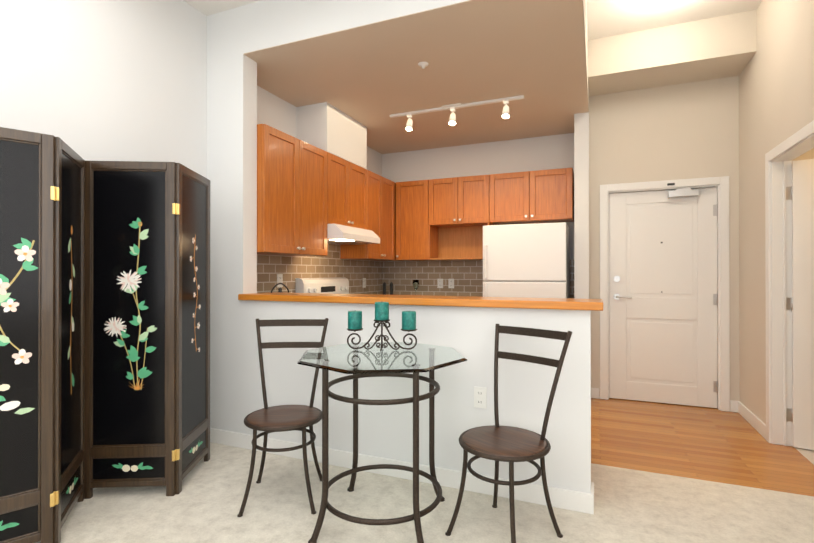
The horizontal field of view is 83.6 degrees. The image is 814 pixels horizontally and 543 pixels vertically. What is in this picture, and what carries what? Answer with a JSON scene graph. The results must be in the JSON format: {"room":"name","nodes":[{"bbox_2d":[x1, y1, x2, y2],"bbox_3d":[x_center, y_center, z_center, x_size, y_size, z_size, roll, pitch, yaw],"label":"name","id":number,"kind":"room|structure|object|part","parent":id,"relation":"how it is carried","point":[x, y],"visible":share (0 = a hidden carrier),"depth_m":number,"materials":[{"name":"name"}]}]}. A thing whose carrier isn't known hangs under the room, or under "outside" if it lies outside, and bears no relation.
{"room":"dining area","nodes":[
{"label":"dining area","id":0,"kind":"room"},
{"bbox_2d":[0,0,381,177],"bbox_3d":[-1.814,-0.483,2.563,0.200,3.420,7.580,0,0,23],"label":"wall","id":1,"kind":"structure","parent":0,"point":[105,80],"depth_m":2.69,"materials":[{"name":"paint"}]},
{"bbox_2d":[257,124,304,255],"bbox_3d":[-1.093,-0.607,3.582,0.330,0.932,0.482,0,0,23],"label":"upper cabinet","id":2,"kind":"object","parent":1,"relation":"attached to","point":[280,155],"depth_m":3.48,"materials":[{"name":"brown wood"}]},
{"bbox_2d":[257,243,380,294],"bbox_3d":[-0.833,-0.053,4.645,0.006,0.750,2.660,0,0,23],"label":"backsplash","id":3,"kind":"structure","parent":1,"relation":"attached to","point":[331,265],"depth_m":4.53,"materials":[{"name":"tile"}]},
{"bbox_2d":[277,274,282,286],"bbox_3d":[-1.107,0.081,3.968,0.008,0.115,0.070,0,0,23],"label":"electrical outlet","id":4,"kind":"object","parent":3,"relation":"attached to","point":[279,278],"visible":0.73,"depth_m":3.96,"materials":[{"name":"white plastic"}]},
{"bbox_2d":[363,278,365,287],"bbox_3d":[-0.507,0.135,5.408,0.008,0.115,0.070,0,0,23],"label":"electrical outlet","id":5,"kind":"object","parent":3,"relation":"attached to","point":[364,282],"visible":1,"depth_m":5.41,"materials":[{"name":"white plastic"}]},
{"bbox_2d":[305,142,332,255],"bbox_3d":[-0.943,-0.606,3.943,0.330,0.932,0.543,0,0,23],"label":"upper cabinet","id":6,"kind":"object","parent":1,"relation":"attached to","point":[307,193],"depth_m":3.94,"materials":[{"name":"brown wood"}]},
{"bbox_2d":[327,224,379,244],"bbox_3d":[-0.643,-0.354,4.459,0.485,0.144,0.747,0,0,23],"label":"range hood","id":7,"kind":"object","parent":6,"relation":"attached to","point":[338,234],"visible":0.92,"depth_m":4.26,"materials":[{"name":"white metal"}]},
{"bbox_2d":[333,155,352,226],"bbox_3d":[-0.777,-0.750,4.342,0.330,0.641,0.442,0,0,23],"label":"upper cabinet","id":8,"kind":"object","parent":1,"relation":"attached to","point":[342,169],"depth_m":4.33,"materials":[{"name":"brown wood"}]},
{"bbox_2d":[353,164,368,229],"bbox_3d":[-0.653,-0.750,4.638,0.330,0.641,0.442,0,0,23],"label":"upper cabinet","id":9,"kind":"object","parent":1,"relation":"attached to","point":[360,175],"depth_m":4.66,"materials":[{"name":"brown wood"}]},
{"bbox_2d":[340,171,384,259],"bbox_3d":[-0.500,-0.603,5.003,0.330,0.932,0.470,0,0,23],"label":"upper cabinet","id":10,"kind":"object","parent":1,"relation":"attached to","point":[376,182],"depth_m":4.95,"materials":[{"name":"brown wood"}]},
{"bbox_2d":[385,178,396,259],"bbox_3d":[-0.378,-0.602,5.297,0.330,0.932,0.409,0,0,23],"label":"upper cabinet","id":11,"kind":"object","parent":1,"relation":"attached to","point":[390,186],"depth_m":5.33,"materials":[{"name":"brown wood"}]},
{"bbox_2d":[183,0,260,15],"bbox_3d":[-0.529,-2.034,0.493,3.890,0.330,4.500,0,0,23],"label":"ceiling","id":12,"kind":"structure","parent":0,"point":[208,7],"depth_m":3.17,"materials":[{"name":"paint"}]},
{"bbox_2d":[296,102,366,168],"bbox_3d":[-0.722,-1.297,4.494,0.330,0.443,0.763,0,0,23],"label":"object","id":13,"kind":"structure","parent":0,"point":[329,128],"depth_m":4.20,"materials":[{"name":"paint"}]},
{"bbox_2d":[207,0,588,153],"bbox_3d":[0.258,-1.854,4.119,2.550,0.670,2.800,0,0,23],"label":"ceiling","id":14,"kind":"structure","parent":0,"point":[358,60],"depth_m":3.30,"materials":[{"name":"paint"}]},
{"bbox_2d":[418,62,428,68],"bbox_3d":[0.120,-1.506,3.339,0.080,0.029,0.080,0,0,23],"label":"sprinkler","id":15,"kind":"object","parent":14,"relation":"attached to","point":[423,65],"visible":1,"depth_m":3.33,"materials":[{"name":"white plastic"}]},
{"bbox_2d":[390,95,523,130],"bbox_3d":[0.424,-1.430,4.177,1.270,0.175,0.104,0,0,23],"label":"track light","id":16,"kind":"object","parent":14,"relation":"attached to","point":[453,107],"visible":1,"depth_m":4.15,"materials":[{"name":"white plastic"}]},
{"bbox_2d":[207,54,590,493],"bbox_3d":[-0.235,-0.149,2.879,2.590,2.754,0.140,0,0,23],"label":"wall","id":17,"kind":"structure","parent":0,"point":[468,334],"depth_m":2.81,"materials":[{"name":"paint"}]},
{"bbox_2d":[210,428,593,513],"bbox_3d":[-0.244,1.177,2.797,2.575,0.100,0.019,0,0,23],"label":"baseboard","id":18,"kind":"structure","parent":17,"relation":"attached to","point":[572,500],"depth_m":2.63,"materials":[{"name":"white wood"}]},
{"bbox_2d":[238,292,602,310],"bbox_3d":[-0.036,0.176,2.857,2.327,0.042,0.325,0,0,23],"label":"countertop","id":19,"kind":"structure","parent":17,"relation":"on","point":[532,303],"depth_m":2.63,"materials":[{"name":"brown wood"}]},
{"bbox_2d":[474,386,486,408],"bbox_3d":[0.406,0.700,2.528,0.070,0.115,0.008,0,0,23],"label":"outlet","id":20,"kind":"object","parent":17,"relation":"attached to","point":[480,397],"visible":1,"depth_m":2.52,"materials":[{"name":"white plastic"}]},
{"bbox_2d":[34,442,813,542],"bbox_3d":[-0.491,1.252,0.755,4.030,0.060,5.270,0,0,23],"label":"floor carpet","id":21,"kind":"object","parent":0,"point":[630,505],"depth_m":2.32,"materials":[{"name":"beige carpet"}]},
{"bbox_2d":[0,127,209,542],"bbox_3d":[-1.576,0.313,2.325,0.460,1.826,1.436,0,0,23],"label":"folding screen","id":22,"kind":"object","parent":21,"relation":"on","point":[104,324],"visible":1,"depth_m":2.46,"materials":[{"name":"black paint"}]},
{"bbox_2d":[237,318,328,516],"bbox_3d":[-0.670,0.752,2.503,0.431,0.948,0.463,0,0,-4],"label":"chair","id":23,"kind":"object","parent":21,"relation":"on","point":[266,419],"visible":0.94,"depth_m":2.52,"materials":[{"name":"brown metal"}]},
{"bbox_2d":[297,342,466,542],"bbox_3d":[-0.122,0.816,2.250,0.840,0.820,0.840,0,0,23],"label":"bistro table","id":24,"kind":"object","parent":21,"relation":"on","point":[375,361],"visible":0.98,"depth_m":2.08,"materials":[{"name":"brown metal"}]},
{"bbox_2d":[347,302,416,350],"bbox_3d":[-0.130,0.279,2.352,0.368,0.252,0.102,0,0,3],"label":"candle holder","id":25,"kind":"object","parent":24,"relation":"on","point":[381,317],"visible":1,"depth_m":2.33,"materials":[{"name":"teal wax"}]},
{"bbox_2d":[445,324,571,542],"bbox_3d":[0.466,0.751,2.131,0.462,0.948,0.431,0,0,-43],"label":"chair","id":26,"kind":"object","parent":21,"relation":"on","point":[497,443],"visible":1,"depth_m":2.11,"materials":[{"name":"brown metal"}]},
{"bbox_2d":[382,133,573,258],"bbox_3d":[0.856,-0.475,5.469,2.490,3.420,0.160,0,0,23],"label":"wall","id":27,"kind":"structure","parent":0,"point":[531,154],"depth_m":5.36,"materials":[{"name":"paint"}]},
{"bbox_2d":[397,179,444,259],"bbox_3d":[0.144,-0.602,5.497,0.476,0.932,0.322,0,0,23],"label":"upper cabinet","id":28,"kind":"object","parent":27,"relation":"attached to","point":[417,239],"depth_m":5.36,"materials":[{"name":"brown wood"}]},
{"bbox_2d":[433,177,468,227],"bbox_3d":[0.501,-0.802,5.349,0.416,0.532,0.322,0,0,23],"label":"upper cabinet","id":29,"kind":"object","parent":27,"relation":"attached to","point":[448,193],"depth_m":5.20,"materials":[{"name":"brown wood"}]},
{"bbox_2d":[381,259,573,297],"bbox_3d":[0.778,0.093,5.410,2.330,0.462,0.006,0,0,23],"label":"backsplash","id":30,"kind":"structure","parent":27,"relation":"attached to","point":[465,275],"depth_m":5.59,"materials":[{"name":"tile"}]},
{"bbox_2d":[437,279,442,287],"bbox_3d":[0.406,0.145,5.557,0.070,0.115,0.008,0,0,23],"label":"electrical outlet","id":31,"kind":"object","parent":30,"relation":"attached to","point":[439,283],"visible":1,"depth_m":5.55,"materials":[{"name":"white plastic"}]},
{"bbox_2d":[448,279,453,287],"bbox_3d":[0.535,0.145,5.503,0.070,0.115,0.008,0,0,23],"label":"electrical outlet","id":32,"kind":"object","parent":30,"relation":"attached to","point":[450,283],"visible":1,"depth_m":5.50,"materials":[{"name":"white plastic"}]},
{"bbox_2d":[465,174,500,227],"bbox_3d":[0.801,-0.803,5.223,0.477,0.532,0.322,0,0,23],"label":"upper cabinet","id":33,"kind":"object","parent":27,"relation":"attached to","point":[480,190],"depth_m":5.05,"materials":[{"name":"brown wood"}]},
{"bbox_2d":[497,171,536,224],"bbox_3d":[1.164,-0.803,5.072,0.552,0.532,0.322,0,0,23],"label":"upper cabinet","id":34,"kind":"object","parent":27,"relation":"attached to","point":[516,191],"depth_m":4.90,"materials":[{"name":"brown wood"}]},
{"bbox_2d":[537,168,573,222],"bbox_3d":[1.534,-0.803,4.917,0.492,0.532,0.322,0,0,23],"label":"upper cabinet","id":35,"kind":"object","parent":27,"relation":"attached to","point":[555,187],"depth_m":4.75,"materials":[{"name":"brown wood"}]},
{"bbox_2d":[574,112,588,298],"bbox_3d":[1.824,-0.142,4.723,0.130,2.750,0.790,0,0,23],"label":"wall","id":36,"kind":"structure","parent":0,"point":[581,205],"depth_m":4.36,"materials":[{"name":"paint"}]},
{"bbox_2d":[589,76,739,400],"bbox_3d":[2.423,-0.404,4.252,1.340,3.270,0.120,0,0,23],"label":"wall","id":37,"kind":"structure","parent":0,"point":[690,130],"depth_m":4.20,"materials":[{"name":"paint"}]},
{"bbox_2d":[609,183,717,407],"bbox_3d":[2.362,0.207,4.231,0.884,2.032,0.112,0,0,23],"label":"entry door","id":38,"kind":"structure","parent":37,"relation":"in","point":[663,296],"depth_m":4.24,"materials":[{"name":"white wood"}]},
{"bbox_2d":[600,176,729,411],"bbox_3d":[2.375,0.196,4.262,1.048,2.070,0.136,0,0,23],"label":"door frame","id":39,"kind":"structure","parent":37,"relation":"attached to","point":[721,184],"depth_m":4.07,"materials":[{"name":"white wood"}]},
{"bbox_2d":[588,9,756,95],"bbox_3d":[2.252,-1.877,4.002,1.220,0.325,0.480,0,0,23],"label":"beam","id":40,"kind":"structure","parent":0,"point":[724,46],"depth_m":3.83,"materials":[{"name":"paint"}]},
{"bbox_2d":[587,0,761,39],"bbox_3d":[1.980,-2.117,3.195,1.340,0.150,2.420,0,0,23],"label":"ceiling","id":41,"kind":"structure","parent":0,"point":[606,18],"depth_m":3.59,"materials":[{"name":"paint"}]},
{"bbox_2d":[591,398,813,496],"bbox_3d":[0.968,1.261,4.253,4.030,0.060,2.310,0,0,23],"label":"floor","id":42,"kind":"structure","parent":0,"point":[709,444],"depth_m":3.18,"materials":[{"name":"brown wood"}]},
{"bbox_2d":[296,277,348,293],"bbox_3d":[-0.539,0.647,4.412,0.704,1.170,0.820,0,0,23],"label":"range","id":43,"kind":"object","parent":42,"relation":"on","point":[336,285],"visible":0.12,"depth_m":4.44,"materials":[{"name":"white metal"}]},
{"bbox_2d":[483,222,569,297],"bbox_3d":[1.265,0.383,4.779,0.805,1.700,0.715,0,0,23],"label":"fridge","id":44,"kind":"object","parent":42,"relation":"on","point":[527,260],"visible":0.52,"depth_m":4.48,"materials":[{"name":"white metal"}]},
{"bbox_3d":[0.307,0.777,4.166,2.462,0.908,2.646,0,0,23],"label":"base cabinet","id":45,"kind":"object","parent":42,"relation":"on","visible":0},
{"bbox_2d":[271,283,288,292],"bbox_3d":[-0.954,0.202,3.427,0.180,0.237,0.216,0,0,23],"label":"kettle","id":46,"kind":"object","parent":45,"relation":"on","point":[279,289],"visible":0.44,"depth_m":3.42,"materials":[{"name":"black"}]},
{"bbox_2d":[383,282,385,294],"bbox_3d":[-0.281,0.229,5.703,0.051,0.195,0.051,0,0,11],"label":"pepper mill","id":47,"kind":"object","parent":45,"relation":"on","point":[384,288],"depth_m":5.69,"materials":[{"name":"black"}]},
{"bbox_2d":[390,282,392,294],"bbox_3d":[-0.195,0.229,5.689,0.051,0.195,0.051,0,0,11],"label":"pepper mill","id":48,"kind":"object","parent":45,"relation":"on","point":[391,284],"depth_m":5.67,"materials":[{"name":"black"}]},
{"bbox_2d":[413,280,418,294],"bbox_3d":[0.107,0.213,5.477,0.076,0.225,0.076,0,0,23],"label":"wine glass","id":49,"kind":"object","parent":45,"relation":"on","point":[415,284],"visible":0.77,"depth_m":5.45,"materials":[{"name":"clear glass"}]},
{"bbox_2d":[739,0,813,423],"bbox_3d":[1.677,-0.488,0.879,0.120,3.420,6.920,0,0,23],"label":"wall","id":50,"kind":"structure","parent":0,"point":[776,91],"depth_m":3.44,"materials":[{"name":"paint"}]},
{"bbox_2d":[733,400,765,438],"bbox_3d":[2.760,1.180,3.652,0.020,0.100,0.720,0,0,23],"label":"baseboard","id":51,"kind":"structure","parent":50,"relation":"attached to","point":[752,419],"depth_m":3.65,"materials":[{"name":"white wood"}]},
{"bbox_2d":[765,120,813,445],"bbox_3d":[2.493,0.184,2.856,0.136,2.086,0.952,0,0,23],"label":"door frame","id":52,"kind":"structure","parent":50,"relation":"attached to","point":[780,157],"depth_m":3.23,"materials":[{"name":"white wood"}]},
{"bbox_2d":[786,159,813,449],"bbox_3d":[3.005,0.225,2.971,0.830,1.990,0.040,0,0,35],"label":"door","id":53,"kind":"structure","parent":50,"relation":"in","point":[803,287],"depth_m":3.14,"materials":[{"name":"white"}]},
{"bbox_3d":[2.688,0.228,3.201,0.045,1.654,0.011,0,0,23],"label":"side door hinge","id":54,"kind":"part","parent":53,"relation":"part of","materials":[{"name":"white wood"}]},
{"bbox_2d":[792,148,813,160],"bbox_3d":[3.821,-0.070,3.798,1.590,2.600,0.120,0,0,23],"label":"wall","id":55,"kind":"structure","parent":0,"point":[809,154],"depth_m":3.89,"materials":[{"name":"paint"}]},
{"bbox_2d":[794,447,813,464],"bbox_3d":[3.366,1.257,2.689,1.600,0.060,2.270,0,0,23],"label":"floor","id":56,"kind":"structure","parent":0,"point":[808,454],"depth_m":3.07,"materials":[{"name":"tile"}]}
]}

